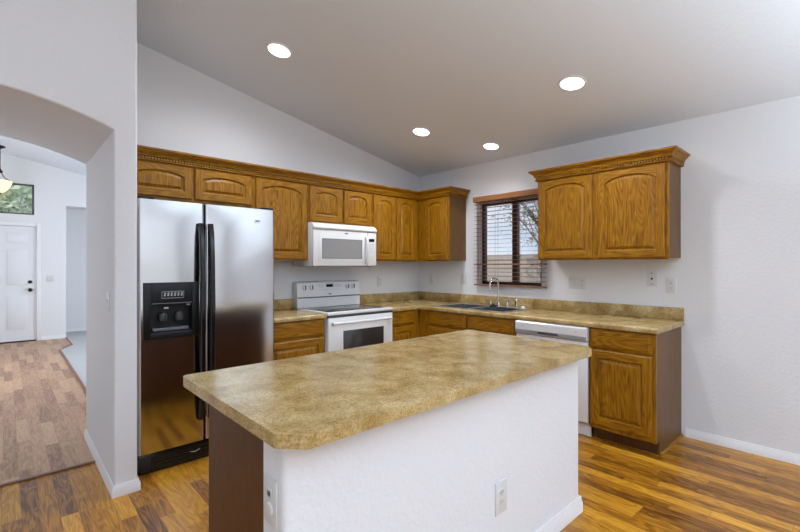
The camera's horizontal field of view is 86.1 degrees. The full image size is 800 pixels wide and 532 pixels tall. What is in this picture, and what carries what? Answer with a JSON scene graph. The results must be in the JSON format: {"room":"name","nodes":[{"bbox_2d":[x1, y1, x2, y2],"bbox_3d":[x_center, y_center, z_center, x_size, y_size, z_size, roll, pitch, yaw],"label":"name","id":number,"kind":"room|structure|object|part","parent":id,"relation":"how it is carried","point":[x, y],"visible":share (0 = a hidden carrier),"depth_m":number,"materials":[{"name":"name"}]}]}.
{"room":"kitchen","nodes":[
{"label":"kitchen","id":0,"kind":"room"},
{"bbox_2d":[0,153,85,340],"bbox_3d":[-5.905,-0.439,8.368,5.300,3.583,0.140,0,0,-43],"label":"wall","id":1,"kind":"structure","parent":0,"point":[55,189],"depth_m":7.84,"materials":[{"name":"white paint"}]},
{"bbox_2d":[0,183,33,214],"bbox_3d":[-6.912,-1.175,7.442,0.865,0.545,0.040,0,0,-43],"label":"window","id":2,"kind":"structure","parent":1,"relation":"in","point":[32,186],"depth_m":7.67,"materials":[{"name":"grey"}]},
{"bbox_2d":[0,225,35,343],"bbox_3d":[-6.891,0.331,7.423,0.920,2.045,0.178,0,0,-43],"label":"door","id":3,"kind":"structure","parent":1,"relation":"in","point":[17,243],"depth_m":7.54,"materials":[{"name":"white paint"}]},
{"bbox_2d":[0,221,40,340],"bbox_3d":[-6.858,0.298,7.388,1.040,2.110,0.016,0,0,-43],"label":"door frame","id":4,"kind":"structure","parent":1,"relation":"attached to","point":[37,225],"depth_m":7.70,"materials":[{"name":"white paint"}]},
{"bbox_2d":[46,275,53,281],"bbox_3d":[-6.378,0.243,7.830,0.115,0.115,0.010,0,0,-43],"label":"light switch","id":5,"kind":"object","parent":1,"relation":"attached to","point":[48,278],"visible":1,"depth_m":7.83,"materials":[{"name":"white plastic"}]},
{"bbox_2d":[41,334,65,339],"bbox_3d":[-6.340,1.319,7.864,0.358,0.068,0.013,0,0,-43],"label":"baseboard","id":6,"kind":"structure","parent":1,"relation":"attached to","point":[64,335],"depth_m":7.86,"materials":[{"name":"white paint"}]},
{"bbox_2d":[0,0,136,485],"bbox_3d":[-3.308,-0.607,1.788,3.623,3.920,1.176,0,0,-43],"label":"wall","id":7,"kind":"structure","parent":0,"point":[68,68],"depth_m":2.54,"materials":[{"name":"white paint"}]},
{"bbox_2d":[105,292,108,310],"bbox_3d":[-1.795,0.223,2.631,0.016,0.115,0.072,0,0,-43],"label":"light switch","id":8,"kind":"object","parent":7,"relation":"attached to","point":[107,293],"visible":1,"depth_m":2.63,"materials":[{"name":"white plastic"}]},
{"bbox_2d":[84,429,140,498],"bbox_3d":[-2.013,1.319,2.969,0.146,0.068,1.190,0,0,-43],"label":"baseboard","id":9,"kind":"structure","parent":7,"relation":"attached to","point":[132,486],"depth_m":2.57,"materials":[{"name":"white paint"}]},
{"bbox_2d":[61,330,85,386],"bbox_3d":[-3.385,1.379,7.158,3.425,0.068,6.950,0,0,-43],"label":"floor","id":10,"kind":"structure","parent":0,"point":[75,354],"depth_m":6.61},
{"bbox_2d":[66,207,85,328],"bbox_3d":[-6.135,0.053,8.801,1.452,2.600,0.810,0,0,-43],"label":"wall","id":11,"kind":"structure","parent":0,"point":[75,217],"depth_m":8.75,"materials":[{"name":"white paint"}]},
{"bbox_2d":[66,327,85,331],"bbox_3d":[-6.316,1.319,9.013,1.232,0.068,0.013,0,0,-43],"label":"baseboard","id":12,"kind":"structure","parent":11,"relation":"attached to","point":[73,329],"depth_m":8.75,"materials":[{"name":"white paint"}]},
{"bbox_2d":[137,42,418,308],"bbox_3d":[-1.030,-0.248,4.482,3.377,3.203,0.120,0,0,-43],"label":"wall","id":13,"kind":"structure","parent":0,"point":[181,108],"depth_m":4.08,"materials":[{"name":"white paint"}]},
{"bbox_2d":[137,159,252,208],"bbox_3d":[-1.749,-0.648,3.518,1.007,0.298,0.326,0,0,-43],"label":"upper cabinet","id":14,"kind":"object","parent":13,"relation":"attached to","point":[161,181],"visible":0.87,"depth_m":3.41,"materials":[{"name":"brown wood"}]},
{"bbox_3d":[-1.818,-0.646,3.247,0.462,0.246,0.020,0,0,-43],"label":"door","id":15,"kind":"part","parent":14,"relation":"part of","materials":[{"name":"brown wood"}]},
{"bbox_3d":[-1.460,-0.646,3.576,0.466,0.246,0.020,0,0,-43],"label":"door","id":16,"kind":"part","parent":14,"relation":"part of","materials":[{"name":"brown wood"}]},
{"bbox_2d":[253,176,307,259],"bbox_3d":[-1.178,-0.422,4.043,0.541,0.750,0.326,0,0,-43],"label":"upper cabinet","id":17,"kind":"object","parent":13,"relation":"attached to","point":[288,200],"visible":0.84,"depth_m":3.95,"materials":[{"name":"brown wood"}]},
{"bbox_2d":[274,299,292,309],"bbox_3d":[-1.296,0.388,4.140,0.588,0.102,0.020,0,0,-43],"label":"backsplash","id":18,"kind":"structure","parent":13,"relation":"attached to","point":[279,304],"depth_m":4.26,"materials":[{"name":"stone"}]},
{"bbox_2d":[308,184,370,226],"bbox_3d":[-0.690,-0.606,4.490,0.779,0.382,0.326,0,0,-43],"label":"upper cabinet","id":19,"kind":"object","parent":13,"relation":"attached to","point":[330,205],"visible":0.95,"depth_m":4.34,"materials":[{"name":"brown wood"}]},
{"bbox_3d":[-0.726,-0.601,4.250,0.369,0.337,0.020,0,0,-43],"label":"door","id":20,"kind":"part","parent":19,"relation":"part of","materials":[{"name":"brown wood"}]},
{"bbox_2d":[293,222,376,266],"bbox_3d":[-0.647,-0.201,4.444,0.771,0.425,0.449,0,0,-43],"label":"microwave","id":21,"kind":"object","parent":19,"relation":"attached to","point":[329,245],"visible":0.98,"depth_m":4.26,"materials":[{"name":"white plastic"}]},
{"bbox_3d":[-0.587,-0.170,4.289,0.650,0.348,0.037,0,0,-43],"label":"door","id":22,"kind":"part","parent":21,"relation":"part of","materials":[{"name":"white plastic"}]},
{"bbox_2d":[311,222,376,232],"bbox_3d":[-0.538,-0.378,4.325,0.771,0.062,0.049,0,0,-43],"label":"vent hood","id":23,"kind":"object","parent":21,"relation":"attached to","point":[315,227],"depth_m":4.26,"materials":[{"name":"white plastic"}]},
{"bbox_3d":[-0.334,-0.165,4.466,0.024,0.278,0.058,0,0,-43],"label":"handle","id":24,"kind":"part","parent":21,"relation":"part of","materials":[{"name":"white plastic"}]},
{"bbox_3d":[-0.301,-0.170,4.551,0.116,0.348,0.037,0,0,-43],"label":"control panel","id":25,"kind":"part","parent":21,"relation":"part of","materials":[{"name":"white plastic"}]},
{"bbox_3d":[-0.439,-0.601,4.513,0.348,0.337,0.020,0,0,-43],"label":"door","id":26,"kind":"part","parent":19,"relation":"part of","materials":[{"name":"brown wood"}]},
{"bbox_2d":[377,276,381,285],"bbox_3d":[-0.232,0.188,5.127,0.075,0.118,0.008,0,0,-43],"label":"outlet","id":27,"kind":"object","parent":13,"relation":"attached to","point":[379,278],"visible":1,"depth_m":5.12,"materials":[{"name":"white plastic"}]},
{"bbox_2d":[371,193,417,260],"bbox_3d":[-0.139,-0.422,4.996,0.713,0.750,0.326,0,0,-43],"label":"upper cabinet","id":28,"kind":"object","parent":13,"relation":"attached to","point":[395,219],"visible":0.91,"depth_m":4.88,"materials":[{"name":"brown wood"}]},
{"bbox_3d":[-0.166,-0.415,4.764,0.318,0.707,0.020,0,0,-43],"label":"door","id":29,"kind":"part","parent":28,"relation":"part of","materials":[{"name":"brown wood"}]},
{"bbox_3d":[0.080,-0.415,4.991,0.303,0.707,0.020,0,0,-43],"label":"door","id":30,"kind":"part","parent":28,"relation":"part of","materials":[{"name":"brown wood"}]},
{"bbox_2d":[0,0,799,176],"bbox_3d":[-1.268,-1.932,2.063,7.240,1.610,17.520,0,0,-43],"label":"ceiling","id":31,"kind":"structure","parent":0,"point":[364,74],"depth_m":3.07,"materials":[{"name":"white paint"}]},
{"bbox_2d":[0,145,11,193],"bbox_3d":[-6.505,-1.546,6.974,0.310,0.795,0.310,0,0,-43],"label":"pendant lamp","id":32,"kind":"object","parent":31,"relation":"hanging from","point":[5,185],"visible":1,"depth_m":6.96,"materials":[{"name":"beige glass"}]},
{"bbox_3d":[-6.505,-1.280,6.974,0.310,0.195,0.310,0,0,-43],"label":"lamp shade","id":33,"kind":"part","parent":32,"relation":"part of","materials":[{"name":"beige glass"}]},
{"bbox_2d":[266,42,291,58],"bbox_3d":[-0.911,-1.630,3.250,0.194,0.042,0.198,0,0,-43],"label":"recessed light","id":34,"kind":"object","parent":31,"relation":"in","point":[277,49],"visible":1,"depth_m":3.24,"materials":[{"name":"white paint"}]},
{"bbox_2d":[411,127,430,135],"bbox_3d":[0.218,-1.330,4.266,0.194,0.042,0.198,0,0,-43],"label":"recessed light","id":35,"kind":"object","parent":31,"relation":"in","point":[420,131],"visible":1,"depth_m":4.25,"materials":[{"name":"white paint"}]},
{"bbox_2d":[482,142,499,149],"bbox_3d":[0.934,-1.212,4.362,0.178,0.039,0.182,0,0,-43],"label":"recessed light","id":36,"kind":"object","parent":31,"relation":"in","point":[488,145],"visible":1,"depth_m":4.35,"materials":[{"name":"white paint"}]},
{"bbox_2d":[558,75,586,90],"bbox_3d":[1.262,-1.330,3.130,0.194,0.042,0.198,0,0,-43],"label":"recessed light","id":37,"kind":"object","parent":31,"relation":"in","point":[572,82],"visible":1,"depth_m":3.12,"materials":[{"name":"white glass"}]},
{"bbox_2d":[0,338,799,531],"bbox_3d":[-0.953,1.383,1.721,7.200,0.060,16.550,0,0,-43],"label":"floor","id":38,"kind":"structure","parent":0,"point":[696,485],"depth_m":2.66,"materials":[{"name":"brown wood"}]},
{"bbox_2d":[0,460,94,486],"bbox_3d":[-2.564,1.347,2.516,1.304,0.011,0.034,0,0,-43],"label":"threshold","id":39,"kind":"object","parent":38,"relation":"on","point":[92,461],"depth_m":2.76,"materials":[{"name":"brown wood"}]},
{"bbox_2d":[59,337,85,391],"bbox_3d":[-4.287,1.346,5.753,0.215,0.014,5.900,0,0,-43],"label":"threshold","id":40,"kind":"object","parent":38,"relation":"on","point":[70,342],"visible":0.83,"depth_m":5.62,"materials":[{"name":"brown wood"}]},
{"bbox_2d":[137,196,273,475],"bbox_3d":[-1.556,0.451,3.299,0.933,1.796,0.849,0,0,-43],"label":"refrigerator","id":41,"kind":"object","parent":38,"relation":"on","point":[205,273],"visible":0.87,"depth_m":2.93,"materials":[{"name":"silver metal"}]},
{"bbox_3d":[-1.540,0.395,2.891,0.405,1.647,0.077,0,0,-43],"label":"door","id":42,"kind":"part","parent":41,"relation":"part of","materials":[{"name":"silver metal"}]},
{"bbox_3d":[-1.360,0.388,2.953,0.034,1.360,0.074,0,0,-43],"label":"handle","id":43,"kind":"part","parent":41,"relation":"part of","materials":[{"name":"black plastic"}]},
{"bbox_3d":[-1.313,0.388,2.996,0.034,1.360,0.074,0,0,-43],"label":"handle","id":44,"kind":"part","parent":41,"relation":"part of","materials":[{"name":"black plastic"}]},
{"bbox_3d":[-1.193,0.395,3.209,0.520,1.647,0.077,0,0,-43],"label":"door","id":45,"kind":"part","parent":41,"relation":"part of","materials":[{"name":"silver metal"}]},
{"bbox_2d":[274,318,324,360],"bbox_3d":[-1.088,0.915,3.918,0.572,0.874,0.630,0,0,-43],"label":"base cabinet","id":46,"kind":"object","parent":38,"relation":"on","point":[292,339],"visible":0.24,"depth_m":3.70,"materials":[{"name":"brown wood"}]},
{"bbox_3d":[-0.883,0.558,3.692,0.540,0.134,0.020,0,0,-43],"label":"drawer","id":47,"kind":"part","parent":46,"relation":"part of","materials":[{"name":"brown wood"}]},
{"bbox_3d":[-0.883,0.933,3.692,0.540,0.570,0.020,0,0,-43],"label":"door","id":48,"kind":"part","parent":46,"relation":"part of","materials":[{"name":"brown wood"}]},
{"bbox_2d":[274,299,326,322],"bbox_3d":[-1.087,0.407,3.912,0.588,0.140,0.639,0,0,-43],"label":"countertop","id":49,"kind":"structure","parent":46,"relation":"on","point":[284,311],"depth_m":3.91,"materials":[{"name":"stone"}]},
{"bbox_2d":[293,280,392,351],"bbox_3d":[-0.553,0.749,4.348,0.782,1.168,0.698,0,0,-43],"label":"range","id":50,"kind":"object","parent":38,"relation":"on","point":[347,326],"visible":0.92,"depth_m":4.27,"materials":[{"name":"white metal"}]},
{"bbox_2d":[298,304,392,315],"bbox_3d":[-0.542,0.444,4.336,0.782,0.026,0.555,0,0,-43],"label":"cooktop","id":51,"kind":"object","parent":50,"relation":"in","point":[329,309],"depth_m":4.25,"materials":[{"name":"white metal"}]},
{"bbox_3d":[-0.372,0.817,4.151,0.774,0.672,0.054,0,0,-43],"label":"oven door","id":52,"kind":"part","parent":50,"relation":"part of","materials":[{"name":"white metal"}]},
{"bbox_3d":[-0.336,0.531,4.111,0.712,0.028,0.056,0,0,-43],"label":"handle","id":53,"kind":"part","parent":50,"relation":"part of","materials":[{"name":"white metal"}]},
{"bbox_2d":[183,330,591,531],"bbox_3d":[0.096,0.896,2.003,1.822,0.914,0.870,0,0,-43],"label":"kitchen island","id":54,"kind":"object","parent":38,"relation":"on","point":[419,434],"visible":1,"depth_m":1.58,"materials":[{"name":"white paint"}]},
{"bbox_3d":[-0.549,0.915,1.446,0.016,0.874,0.492,0,0,-43],"label":"panel","id":55,"kind":"part","parent":54,"relation":"part of","materials":[{"name":"brown wood"}]},
{"bbox_2d":[264,472,277,529],"bbox_3d":[-0.365,0.663,1.208,0.011,0.135,0.078,0,0,-43],"label":"plate","id":56,"kind":"object","parent":54,"relation":"attached to","point":[270,484],"visible":1,"depth_m":1.20,"materials":[{"name":"white plastic"}]},
{"bbox_3d":[-0.367,0.687,1.206,0.006,0.038,0.038,0,0,-43],"label":"knob","id":57,"kind":"part","parent":56,"relation":"part of","materials":[{"name":"white plastic"}]},
{"bbox_2d":[183,330,591,449],"bbox_3d":[0.096,0.458,2.003,1.822,0.038,0.870,0,0,-43],"label":"island countertop","id":58,"kind":"structure","parent":54,"relation":"on","point":[306,402],"depth_m":1.63,"materials":[{"name":"stone"}]},
{"bbox_2d":[495,478,506,516],"bbox_3d":[0.439,0.996,1.843,0.082,0.140,0.008,0,0,-43],"label":"outlet","id":59,"kind":"object","parent":54,"relation":"attached to","point":[501,486],"visible":1,"depth_m":1.84,"materials":[{"name":"white plastic"}]},
{"bbox_2d":[499,498,503,505],"bbox_3d":[0.440,1.016,1.842,0.033,0.033,0.003,0,0,-43],"label":"receptacle","id":60,"kind":"object","parent":59,"relation":"attached to","point":[501,500],"depth_m":1.84,"materials":[{"name":"grey plastic"}]},
{"bbox_3d":[0.301,1.310,1.798,1.795,0.084,0.138,0,0,-43],"label":"baseboard","id":61,"kind":"part","parent":54,"relation":"part of","materials":[{"name":"white paint"}]},
{"bbox_2d":[392,309,418,341],"bbox_3d":[-0.138,0.915,4.790,0.420,0.874,0.630,0,0,-43],"label":"base cabinet","id":62,"kind":"object","parent":38,"relation":"on","point":[405,324],"visible":0.24,"depth_m":4.55,"materials":[{"name":"brown wood"}]},
{"bbox_3d":[0.039,0.558,4.539,0.325,0.134,0.020,0,0,-43],"label":"drawer","id":63,"kind":"part","parent":62,"relation":"part of","materials":[{"name":"brown wood"}]},
{"bbox_3d":[0.039,0.933,4.539,0.325,0.570,0.020,0,0,-43],"label":"door","id":64,"kind":"part","parent":62,"relation":"part of","materials":[{"name":"brown wood"}]},
{"bbox_2d":[419,309,517,336],"bbox_3d":[0.850,0.915,4.465,0.630,0.874,1.222,0,0,-43],"label":"base cabinet","id":65,"kind":"object","parent":38,"relation":"on","point":[431,322],"visible":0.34,"depth_m":4.29,"materials":[{"name":"brown wood"}]},
{"bbox_3d":[0.488,0.933,4.407,0.020,0.570,0.493,0,0,-43],"label":"door","id":66,"kind":"part","parent":65,"relation":"part of","materials":[{"name":"brown wood"}]},
{"bbox_2d":[359,291,683,333],"bbox_3d":[0.876,0.407,4.138,1.033,0.140,2.962,0,0,-43],"label":"countertop","id":67,"kind":"structure","parent":65,"relation":"on","point":[624,317],"depth_m":3.91,"materials":[{"name":"stone"}]},
{"bbox_2d":[436,303,532,312],"bbox_3d":[0.856,0.522,4.459,0.520,0.178,0.875,0,0,-43],"label":"sink","id":68,"kind":"object","parent":67,"relation":"in","point":[481,307],"visible":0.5,"depth_m":4.51,"materials":[{"name":"silver metal"}]},
{"bbox_3d":[0.688,0.522,4.591,0.390,0.177,0.392,0,0,-43],"label":"bowl","id":69,"kind":"part","parent":68,"relation":"part of","materials":[{"name":"silver metal"}]},
{"bbox_3d":[0.973,0.522,4.280,0.390,0.177,0.392,0,0,-43],"label":"bowl","id":70,"kind":"part","parent":68,"relation":"part of","materials":[{"name":"silver metal"}]},
{"bbox_2d":[514,299,517,307],"bbox_3d":[1.203,0.388,4.407,0.044,0.090,0.044,0,0,-43],"label":"sprayer","id":71,"kind":"object","parent":68,"relation":"on","point":[515,300],"visible":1,"depth_m":4.39,"materials":[{"name":"silver metal"}]},
{"bbox_2d":[486,277,511,306],"bbox_3d":[1.060,0.279,4.557,0.244,0.308,0.238,0,0,5],"label":"faucet","id":72,"kind":"object","parent":67,"relation":"on","point":[495,278],"visible":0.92,"depth_m":4.55,"materials":[{"name":"silver metal"}]},
{"bbox_3d":[1.000,0.259,4.513,0.177,0.268,0.020,0,0,-43],"label":"spout","id":73,"kind":"part","parent":72,"relation":"part of","materials":[{"name":"silver metal"}]},
{"bbox_2d":[515,320,591,436],"bbox_3d":[1.463,0.915,3.760,0.622,0.868,0.630,0,0,-43],"label":"dishwasher","id":74,"kind":"object","parent":38,"relation":"on","point":[580,335],"visible":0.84,"depth_m":3.39,"materials":[{"name":"white plastic"}]},
{"bbox_3d":[1.254,0.540,3.567,0.050,0.111,0.630,0,0,-43],"label":"control panel","id":75,"kind":"part","parent":74,"relation":"part of","materials":[{"name":"white plastic"}]},
{"bbox_3d":[1.298,1.292,3.608,0.020,0.114,0.630,0,0,-43],"label":"kick plate","id":76,"kind":"part","parent":74,"relation":"part of","materials":[{"name":"white plastic"}]},
{"bbox_2d":[590,327,683,456],"bbox_3d":[1.862,0.915,3.363,0.630,0.874,0.479,0,0,-43],"label":"base cabinet","id":77,"kind":"object","parent":38,"relation":"on","point":[635,377],"visible":0.88,"depth_m":3.15,"materials":[{"name":"brown wood"}]},
{"bbox_3d":[1.628,0.558,3.167,0.020,0.134,0.424,0,0,-43],"label":"drawer","id":78,"kind":"part","parent":77,"relation":"part of","materials":[{"name":"brown wood"}]},
{"bbox_3d":[1.628,0.933,3.167,0.020,0.570,0.424,0,0,-43],"label":"door","id":79,"kind":"part","parent":77,"relation":"part of","materials":[{"name":"brown wood"}]},
{"bbox_3d":[1.647,0.866,3.176,0.020,0.775,0.463,0,0,-43],"label":"frame","id":80,"kind":"part","parent":77,"relation":"part of","materials":[{"name":"brown wood"}]},
{"bbox_2d":[419,96,799,454],"bbox_3d":[3.708,0.086,1.909,0.120,2.534,10.320,0,0,-43],"label":"wall","id":81,"kind":"structure","parent":0,"point":[737,271],"depth_m":3.23,"materials":[{"name":"white paint"}]},
{"bbox_2d":[430,274,433,282],"bbox_3d":[0.410,0.168,5.404,0.008,0.118,0.075,0,0,-43],"label":"outlet","id":82,"kind":"object","parent":81,"relation":"attached to","point":[431,275],"visible":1,"depth_m":5.40,"materials":[{"name":"white plastic"}]},
{"bbox_2d":[402,196,465,261],"bbox_3d":[0.397,-0.422,5.183,0.326,0.750,0.772,0,0,-43],"label":"upper cabinet","id":83,"kind":"object","parent":81,"relation":"attached to","point":[441,220],"visible":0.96,"depth_m":4.92,"materials":[{"name":"brown wood"}]},
{"bbox_2d":[137,145,469,199],"bbox_3d":[-0.601,-0.828,4.016,3.374,0.092,0.534,0,0,-43],"label":"crown molding","id":84,"kind":"structure","parent":83,"relation":"attached to","point":[147,153],"depth_m":3.90,"materials":[{"name":"brown wood"}]},
{"bbox_3d":[0.423,-0.415,4.929,0.020,0.707,0.333,0,0,-43],"label":"door","id":85,"kind":"part","parent":83,"relation":"part of","materials":[{"name":"brown wood"}]},
{"bbox_2d":[461,274,466,283],"bbox_3d":[0.752,0.163,5.026,0.016,0.118,0.080,0,0,-43],"label":"light switch","id":86,"kind":"object","parent":81,"relation":"attached to","point":[463,276],"visible":1,"depth_m":5.02,"materials":[{"name":"white plastic"}]},
{"bbox_2d":[482,196,541,285],"bbox_3d":[1.219,-0.246,4.628,0.058,0.922,0.763,0,0,-43],"label":"window","id":87,"kind":"structure","parent":81,"relation":"in","point":[516,233],"depth_m":4.59,"materials":[{"name":"brown"}]},
{"bbox_2d":[473,188,546,287],"bbox_3d":[1.147,-0.272,4.546,0.082,0.994,0.878,0,0,-43],"label":"window blind","id":88,"kind":"object","parent":87,"relation":"attached to","point":[531,192],"visible":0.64,"depth_m":4.51,"materials":[{"name":"brown wood"}]},
{"bbox_3d":[1.156,-0.012,4.553,0.054,0.014,0.868,0,0,-43],"label":"rail","id":89,"kind":"part","parent":88,"relation":"part of","materials":[{"name":"brown wood"}]},
{"bbox_3d":[1.156,0.216,4.553,0.052,0.017,0.868,0,0,-43],"label":"rail","id":90,"kind":"part","parent":88,"relation":"part of","materials":[{"name":"brown wood"}]},
{"bbox_2d":[359,291,683,320],"bbox_3d":[0.876,0.388,4.138,1.033,0.102,2.962,0,0,-43],"label":"backsplash","id":91,"kind":"structure","parent":81,"relation":"attached to","point":[656,312],"depth_m":4.22,"materials":[{"name":"stone"}]},
{"bbox_2d":[569,276,585,288],"bbox_3d":[1.671,0.163,4.029,0.010,0.118,0.162,0,0,-43],"label":"light switch","id":92,"kind":"object","parent":81,"relation":"attached to","point":[575,282],"visible":1,"depth_m":4.03,"materials":[{"name":"white plastic"}]},
{"bbox_2d":[528,145,689,259],"bbox_3d":[1.745,-0.461,3.684,0.368,0.827,1.200,0,0,-43],"label":"upper cabinet","id":93,"kind":"object","parent":81,"relation":"attached to","point":[627,206],"visible":1,"depth_m":3.48,"materials":[{"name":"brown wood"}]},
{"bbox_3d":[1.461,-0.415,3.799,0.020,0.707,0.492,0,0,-43],"label":"door","id":94,"kind":"part","parent":93,"relation":"part of","materials":[{"name":"brown wood"}]},
{"bbox_3d":[1.744,-0.828,3.684,0.368,0.092,1.200,0,0,-43],"label":"crown molding","id":95,"kind":"part","parent":93,"relation":"part of","materials":[{"name":"brown wood"}]},
{"bbox_3d":[1.759,-0.804,3.697,0.328,0.019,1.121,0,0,-43],"label":"rope trim","id":96,"kind":"part","parent":93,"relation":"part of","materials":[{"name":"brown wood"}]},
{"bbox_3d":[1.828,-0.415,3.400,0.020,0.707,0.492,0,0,-43],"label":"door","id":97,"kind":"part","parent":93,"relation":"part of","materials":[{"name":"brown wood"}]},
{"bbox_2d":[647,271,656,285],"bbox_3d":[2.100,0.111,3.564,0.007,0.125,0.074,0,0,-43],"label":"plate","id":98,"kind":"object","parent":81,"relation":"attached to","point":[651,275],"visible":1,"depth_m":3.56,"materials":[{"name":"white plastic"}]},
{"bbox_2d":[666,278,675,292],"bbox_3d":[2.194,0.163,3.462,0.008,0.120,0.075,0,0,-43],"label":"outlet","id":99,"kind":"object","parent":81,"relation":"attached to","point":[670,282],"visible":1,"depth_m":3.46,"materials":[{"name":"white plastic"}]},
{"bbox_2d":[686,428,799,465],"bbox_3d":[4.706,1.319,0.724,0.013,0.068,7.225,0,0,-43],"label":"baseboard","id":100,"kind":"structure","parent":81,"relation":"attached to","point":[755,449],"depth_m":3.11,"materials":[{"name":"white paint"}]},
{"label":"outside","id":101,"kind":"structure","parent":0,"visible":0},
{"bbox_3d":[6.196,1.528,9.680,13.700,0.150,14.000,0,0,-43],"label":"ground","id":102,"kind":"structure","parent":101,"visible":0},
{"bbox_2d":[487,254,540,282],"bbox_3d":[4.834,0.593,8.429,0.240,1.720,14.000,0,0,-43],"label":"wall","id":103,"kind":"structure","parent":102,"relation":"on","point":[492,270],"depth_m":10.58,"materials":[{"name":"beige"}]},
{"bbox_2d":[490,201,537,260],"bbox_3d":[3.394,-0.642,8.609,3.741,4.200,4.448,0,0,-43],"label":"tree","id":104,"kind":"object","parent":102,"relation":"on","point":[532,233],"visible":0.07,"depth_m":8.47,"materials":[{"name":"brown plant"}]},
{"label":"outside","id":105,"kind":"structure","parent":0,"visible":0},
{"bbox_3d":[-10.573,1.528,11.453,16.000,0.150,8.700,0,0,-43],"label":"ground","id":106,"kind":"structure","parent":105,"visible":0},
{"bbox_2d":[0,185,31,213],"bbox_3d":[-9.521,-1.608,10.282,5.921,6.133,6.520,0,0,-22],"label":"tree","id":107,"kind":"object","parent":106,"relation":"on","point":[9,200],"visible":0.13,"depth_m":9.13,"materials":[{"name":"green plant"}]}
]}

